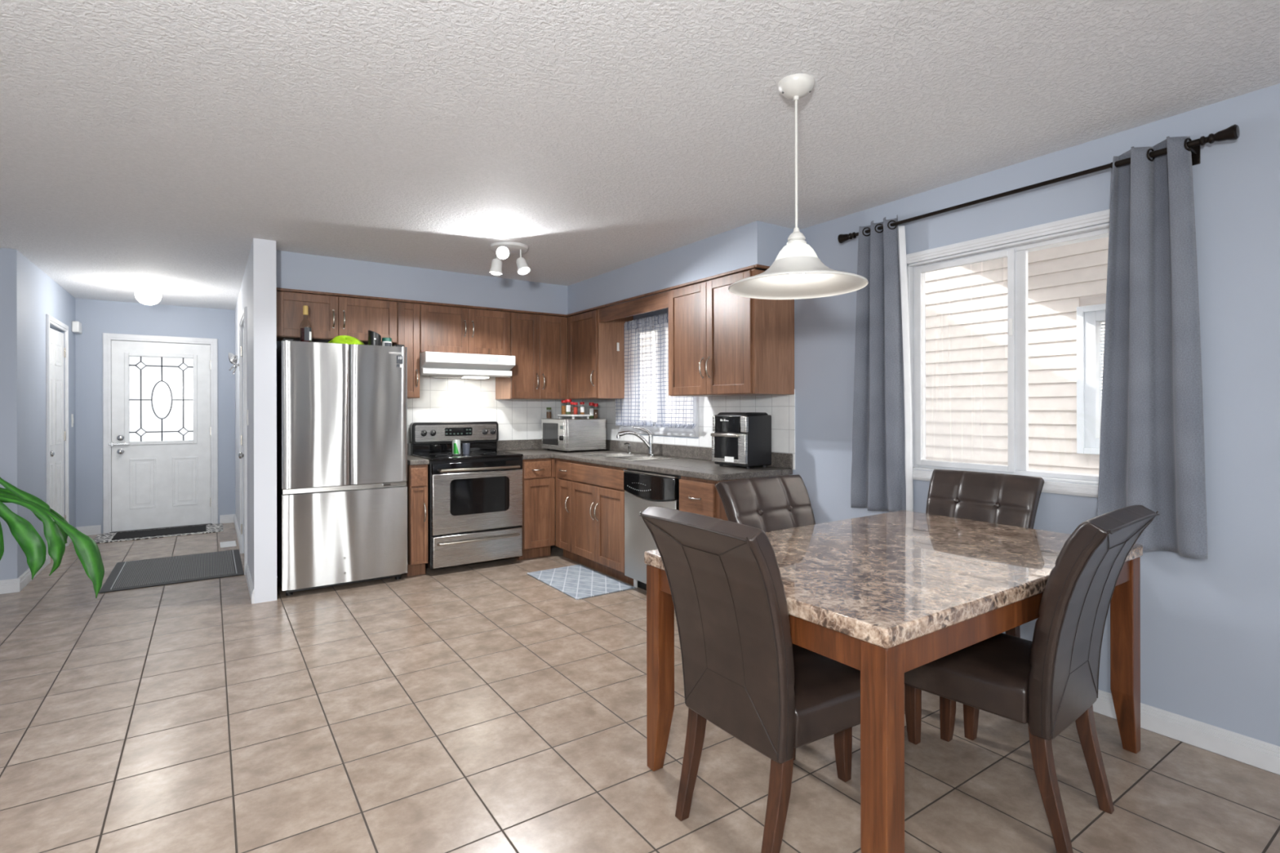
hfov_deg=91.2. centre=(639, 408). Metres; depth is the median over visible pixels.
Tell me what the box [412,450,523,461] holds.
cooktop
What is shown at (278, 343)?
wall
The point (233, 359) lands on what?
wall ornament
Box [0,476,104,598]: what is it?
dracaena plant
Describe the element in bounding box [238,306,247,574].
door
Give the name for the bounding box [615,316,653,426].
curtain
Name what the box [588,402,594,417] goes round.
spice jar
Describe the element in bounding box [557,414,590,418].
spice shelf
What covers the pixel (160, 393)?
door
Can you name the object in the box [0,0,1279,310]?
ceiling
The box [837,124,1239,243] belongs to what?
curtain rod
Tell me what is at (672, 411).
curtain
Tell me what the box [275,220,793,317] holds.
soffit
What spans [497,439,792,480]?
countertop
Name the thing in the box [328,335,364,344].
bag
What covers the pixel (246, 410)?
light switch
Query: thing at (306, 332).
wine bottle
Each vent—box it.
[219,540,236,547]
[465,355,475,360]
[476,356,487,361]
[488,357,498,362]
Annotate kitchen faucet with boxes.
[616,426,653,456]
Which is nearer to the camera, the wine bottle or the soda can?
the wine bottle
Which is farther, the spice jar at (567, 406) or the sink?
the spice jar at (567, 406)
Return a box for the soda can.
[452,440,460,454]
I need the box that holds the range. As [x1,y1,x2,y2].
[409,421,523,569]
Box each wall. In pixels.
[0,248,75,580]
[75,298,235,533]
[233,238,276,604]
[276,331,568,577]
[626,83,1279,746]
[652,236,1108,475]
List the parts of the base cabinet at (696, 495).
handle, drawer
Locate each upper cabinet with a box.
[276,290,396,346]
[391,302,419,398]
[419,303,510,355]
[495,311,567,399]
[567,309,633,399]
[668,269,794,396]
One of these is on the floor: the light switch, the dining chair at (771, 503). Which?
the dining chair at (771, 503)
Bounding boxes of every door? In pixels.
[45,314,69,564]
[102,333,217,533]
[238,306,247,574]
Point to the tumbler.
(466, 446)
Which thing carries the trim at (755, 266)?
attached to the soffit
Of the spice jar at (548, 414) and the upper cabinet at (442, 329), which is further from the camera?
the spice jar at (548, 414)
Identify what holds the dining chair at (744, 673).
on the floor
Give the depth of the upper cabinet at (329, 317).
4.72 m
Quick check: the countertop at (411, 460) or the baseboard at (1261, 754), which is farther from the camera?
the countertop at (411, 460)
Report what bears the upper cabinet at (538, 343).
attached to the wall at (278, 343)
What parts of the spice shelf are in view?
shelf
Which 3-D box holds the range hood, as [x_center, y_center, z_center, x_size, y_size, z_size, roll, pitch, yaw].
[-1.523,-0.360,5.388,0.761,0.192,0.493,0,0,-34]
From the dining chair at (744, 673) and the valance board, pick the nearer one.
the dining chair at (744, 673)
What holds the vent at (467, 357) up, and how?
attached to the range hood
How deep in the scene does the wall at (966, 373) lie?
5.78 m
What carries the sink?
in the countertop at (695, 462)
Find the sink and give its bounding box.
[584,452,679,461]
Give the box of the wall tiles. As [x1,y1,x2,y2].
[407,362,795,469]
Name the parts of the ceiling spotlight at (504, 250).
bulb, bulb, plate, bulb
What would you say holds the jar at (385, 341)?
on the refrigerator
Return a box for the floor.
[0,522,1279,852]
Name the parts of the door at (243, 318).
knob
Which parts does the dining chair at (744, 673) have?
leg, backrest, leg, leg, seat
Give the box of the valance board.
[599,291,668,322]
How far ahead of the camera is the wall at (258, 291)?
4.24 m
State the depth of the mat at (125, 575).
5.01 m
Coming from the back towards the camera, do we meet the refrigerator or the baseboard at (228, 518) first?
the baseboard at (228, 518)
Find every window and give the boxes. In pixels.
[618,312,698,437]
[906,208,1110,497]
[1076,303,1106,454]
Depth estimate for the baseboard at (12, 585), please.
4.47 m
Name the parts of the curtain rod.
rod, rod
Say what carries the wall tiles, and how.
attached to the wall at (1210, 628)
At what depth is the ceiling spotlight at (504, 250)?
4.37 m
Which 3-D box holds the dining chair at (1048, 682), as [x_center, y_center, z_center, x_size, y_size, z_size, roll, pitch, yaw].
[1.227,0.798,2.074,0.496,0.990,0.677,0,0,-38]
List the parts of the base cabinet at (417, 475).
drawer, door, handle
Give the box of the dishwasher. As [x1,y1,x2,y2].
[623,468,680,590]
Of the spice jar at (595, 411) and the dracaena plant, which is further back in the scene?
the spice jar at (595, 411)
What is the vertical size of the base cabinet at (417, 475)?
0.866 m
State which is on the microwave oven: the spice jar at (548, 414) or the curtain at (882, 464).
the spice jar at (548, 414)
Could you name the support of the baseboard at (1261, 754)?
attached to the wall at (1210, 628)
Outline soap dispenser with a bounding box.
[623,442,631,453]
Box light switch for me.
[246,409,248,425]
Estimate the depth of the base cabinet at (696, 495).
3.83 m
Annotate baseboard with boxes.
[0,527,76,594]
[76,514,235,535]
[1092,689,1279,774]
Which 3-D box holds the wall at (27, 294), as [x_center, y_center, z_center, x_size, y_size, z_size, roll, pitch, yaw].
[-5.486,0.087,5.197,0.900,2.440,2.380,0,0,-34]
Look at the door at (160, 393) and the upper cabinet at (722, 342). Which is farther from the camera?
the door at (160, 393)
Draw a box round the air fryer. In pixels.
[710,412,771,468]
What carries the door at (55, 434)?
in the wall at (27, 294)
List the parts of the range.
knob, knob, display panel, oven door, storage drawer, handle, handle, knob, knob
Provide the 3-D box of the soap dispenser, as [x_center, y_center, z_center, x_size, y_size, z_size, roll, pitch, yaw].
[-0.106,0.339,5.410,0.071,0.093,0.039,0,0,-34]
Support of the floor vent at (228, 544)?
in the floor
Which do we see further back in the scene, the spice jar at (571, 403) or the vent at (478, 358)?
the spice jar at (571, 403)
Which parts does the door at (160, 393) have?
knob, raised panel, glass frame, pane, raised panel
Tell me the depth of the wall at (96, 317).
6.62 m
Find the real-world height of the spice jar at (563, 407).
0.135 m
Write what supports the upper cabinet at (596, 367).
attached to the wall at (1210, 628)
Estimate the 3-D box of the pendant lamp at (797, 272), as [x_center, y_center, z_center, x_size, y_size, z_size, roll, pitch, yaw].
[0.551,-0.786,2.209,0.476,0.720,0.476,0,0,-34]
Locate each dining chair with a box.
[639,506,860,852]
[714,474,921,782]
[904,504,1159,852]
[925,469,1044,740]
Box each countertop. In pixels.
[407,443,429,465]
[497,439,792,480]
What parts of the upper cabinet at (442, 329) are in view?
door, handle, handle, door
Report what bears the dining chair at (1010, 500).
on the floor
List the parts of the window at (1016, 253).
sash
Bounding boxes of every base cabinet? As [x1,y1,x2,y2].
[404,464,427,576]
[515,457,555,559]
[555,458,581,563]
[571,461,633,585]
[679,475,781,520]
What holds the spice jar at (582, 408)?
on the spice shelf
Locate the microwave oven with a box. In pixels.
[541,417,605,452]
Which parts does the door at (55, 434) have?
knob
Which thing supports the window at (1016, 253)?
in the wall at (1210, 628)
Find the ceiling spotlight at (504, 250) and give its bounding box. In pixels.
[488,241,530,275]
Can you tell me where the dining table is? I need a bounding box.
[644,510,1142,852]
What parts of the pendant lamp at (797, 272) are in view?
cord, bulb, lamp shade, lamp shade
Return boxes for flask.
[368,330,381,345]
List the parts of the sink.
bowl, bowl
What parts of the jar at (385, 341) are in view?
lid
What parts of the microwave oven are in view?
door, control panel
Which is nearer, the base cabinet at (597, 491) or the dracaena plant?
the dracaena plant
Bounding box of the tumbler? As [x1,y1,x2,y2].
[462,443,470,454]
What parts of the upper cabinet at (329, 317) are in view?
door, handle, handle, door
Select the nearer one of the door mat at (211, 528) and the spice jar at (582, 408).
the spice jar at (582, 408)
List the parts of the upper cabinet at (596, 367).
door, handle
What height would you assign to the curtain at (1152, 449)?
1.604 m
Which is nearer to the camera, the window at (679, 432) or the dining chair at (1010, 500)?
the dining chair at (1010, 500)
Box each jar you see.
[382,337,391,346]
[546,407,551,417]
[560,400,567,413]
[565,399,571,413]
[570,402,575,414]
[573,402,577,414]
[579,402,584,413]
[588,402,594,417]
[593,403,598,417]
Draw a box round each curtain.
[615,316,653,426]
[653,313,696,428]
[850,214,913,512]
[1097,136,1208,559]
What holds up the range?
on the floor
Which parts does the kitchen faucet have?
spout, lever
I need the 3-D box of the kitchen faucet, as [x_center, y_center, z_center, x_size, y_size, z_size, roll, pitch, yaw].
[-0.039,0.262,5.131,0.312,0.247,0.056,0,0,-6]
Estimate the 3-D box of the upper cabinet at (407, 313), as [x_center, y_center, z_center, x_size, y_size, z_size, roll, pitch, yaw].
[-1.944,-0.470,5.162,0.174,0.766,0.403,0,0,-34]
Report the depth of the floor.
2.38 m
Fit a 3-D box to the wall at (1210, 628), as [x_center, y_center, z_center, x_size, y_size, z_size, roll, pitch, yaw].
[1.936,0.071,2.852,0.180,2.440,8.910,0,0,-34]
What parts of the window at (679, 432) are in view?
frame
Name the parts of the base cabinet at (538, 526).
drawer, handle, door, corner post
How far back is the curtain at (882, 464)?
3.45 m
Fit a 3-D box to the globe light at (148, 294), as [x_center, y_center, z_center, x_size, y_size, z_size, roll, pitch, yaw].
[-4.513,-1.045,5.756,0.196,0.180,0.196,0,0,-34]
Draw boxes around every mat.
[93,523,222,543]
[98,549,244,593]
[526,564,635,599]
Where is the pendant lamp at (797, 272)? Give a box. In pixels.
[728,73,868,299]
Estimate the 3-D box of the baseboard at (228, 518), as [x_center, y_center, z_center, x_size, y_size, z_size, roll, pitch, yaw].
[-5.215,1.258,6.816,1.375,0.096,0.015,0,0,-34]
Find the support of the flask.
on the refrigerator
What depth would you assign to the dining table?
1.91 m
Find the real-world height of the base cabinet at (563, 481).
0.866 m
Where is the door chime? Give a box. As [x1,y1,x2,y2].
[71,320,81,333]
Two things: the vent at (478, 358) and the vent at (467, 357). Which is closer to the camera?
the vent at (467, 357)
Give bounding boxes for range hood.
[419,351,515,378]
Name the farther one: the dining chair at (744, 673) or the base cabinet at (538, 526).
the base cabinet at (538, 526)
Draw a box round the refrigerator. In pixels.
[276,338,407,595]
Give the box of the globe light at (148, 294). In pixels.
[134,284,161,305]
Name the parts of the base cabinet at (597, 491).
door, handle, handle, false drawer, rail, door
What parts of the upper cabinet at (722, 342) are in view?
door, handle, handle, door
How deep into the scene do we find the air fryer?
4.11 m
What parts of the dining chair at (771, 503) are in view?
backrest, leg, leg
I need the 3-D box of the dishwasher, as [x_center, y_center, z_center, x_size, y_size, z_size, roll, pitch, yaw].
[0.308,0.861,4.433,0.615,0.866,0.626,0,0,-34]
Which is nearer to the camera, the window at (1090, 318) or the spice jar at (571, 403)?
the window at (1090, 318)
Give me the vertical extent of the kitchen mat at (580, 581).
0.010 m
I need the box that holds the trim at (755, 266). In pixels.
[275,264,770,316]
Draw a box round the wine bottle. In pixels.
[300,305,311,342]
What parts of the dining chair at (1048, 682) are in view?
leg, seat, leg, backrest, leg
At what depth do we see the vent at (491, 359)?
5.29 m
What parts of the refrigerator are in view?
door, freezer drawer, door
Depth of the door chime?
6.28 m
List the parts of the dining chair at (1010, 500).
leg, backrest, leg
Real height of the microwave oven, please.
0.298 m
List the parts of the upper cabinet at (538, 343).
door, handle, handle, door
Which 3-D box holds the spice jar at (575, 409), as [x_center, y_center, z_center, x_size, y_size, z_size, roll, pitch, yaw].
[-0.587,-0.002,5.711,0.040,0.110,0.040,0,0,-34]
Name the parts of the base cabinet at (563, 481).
rail, drawer, door, handle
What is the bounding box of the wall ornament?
[228,352,239,374]
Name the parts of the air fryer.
trim, door handle, control panel, door, trim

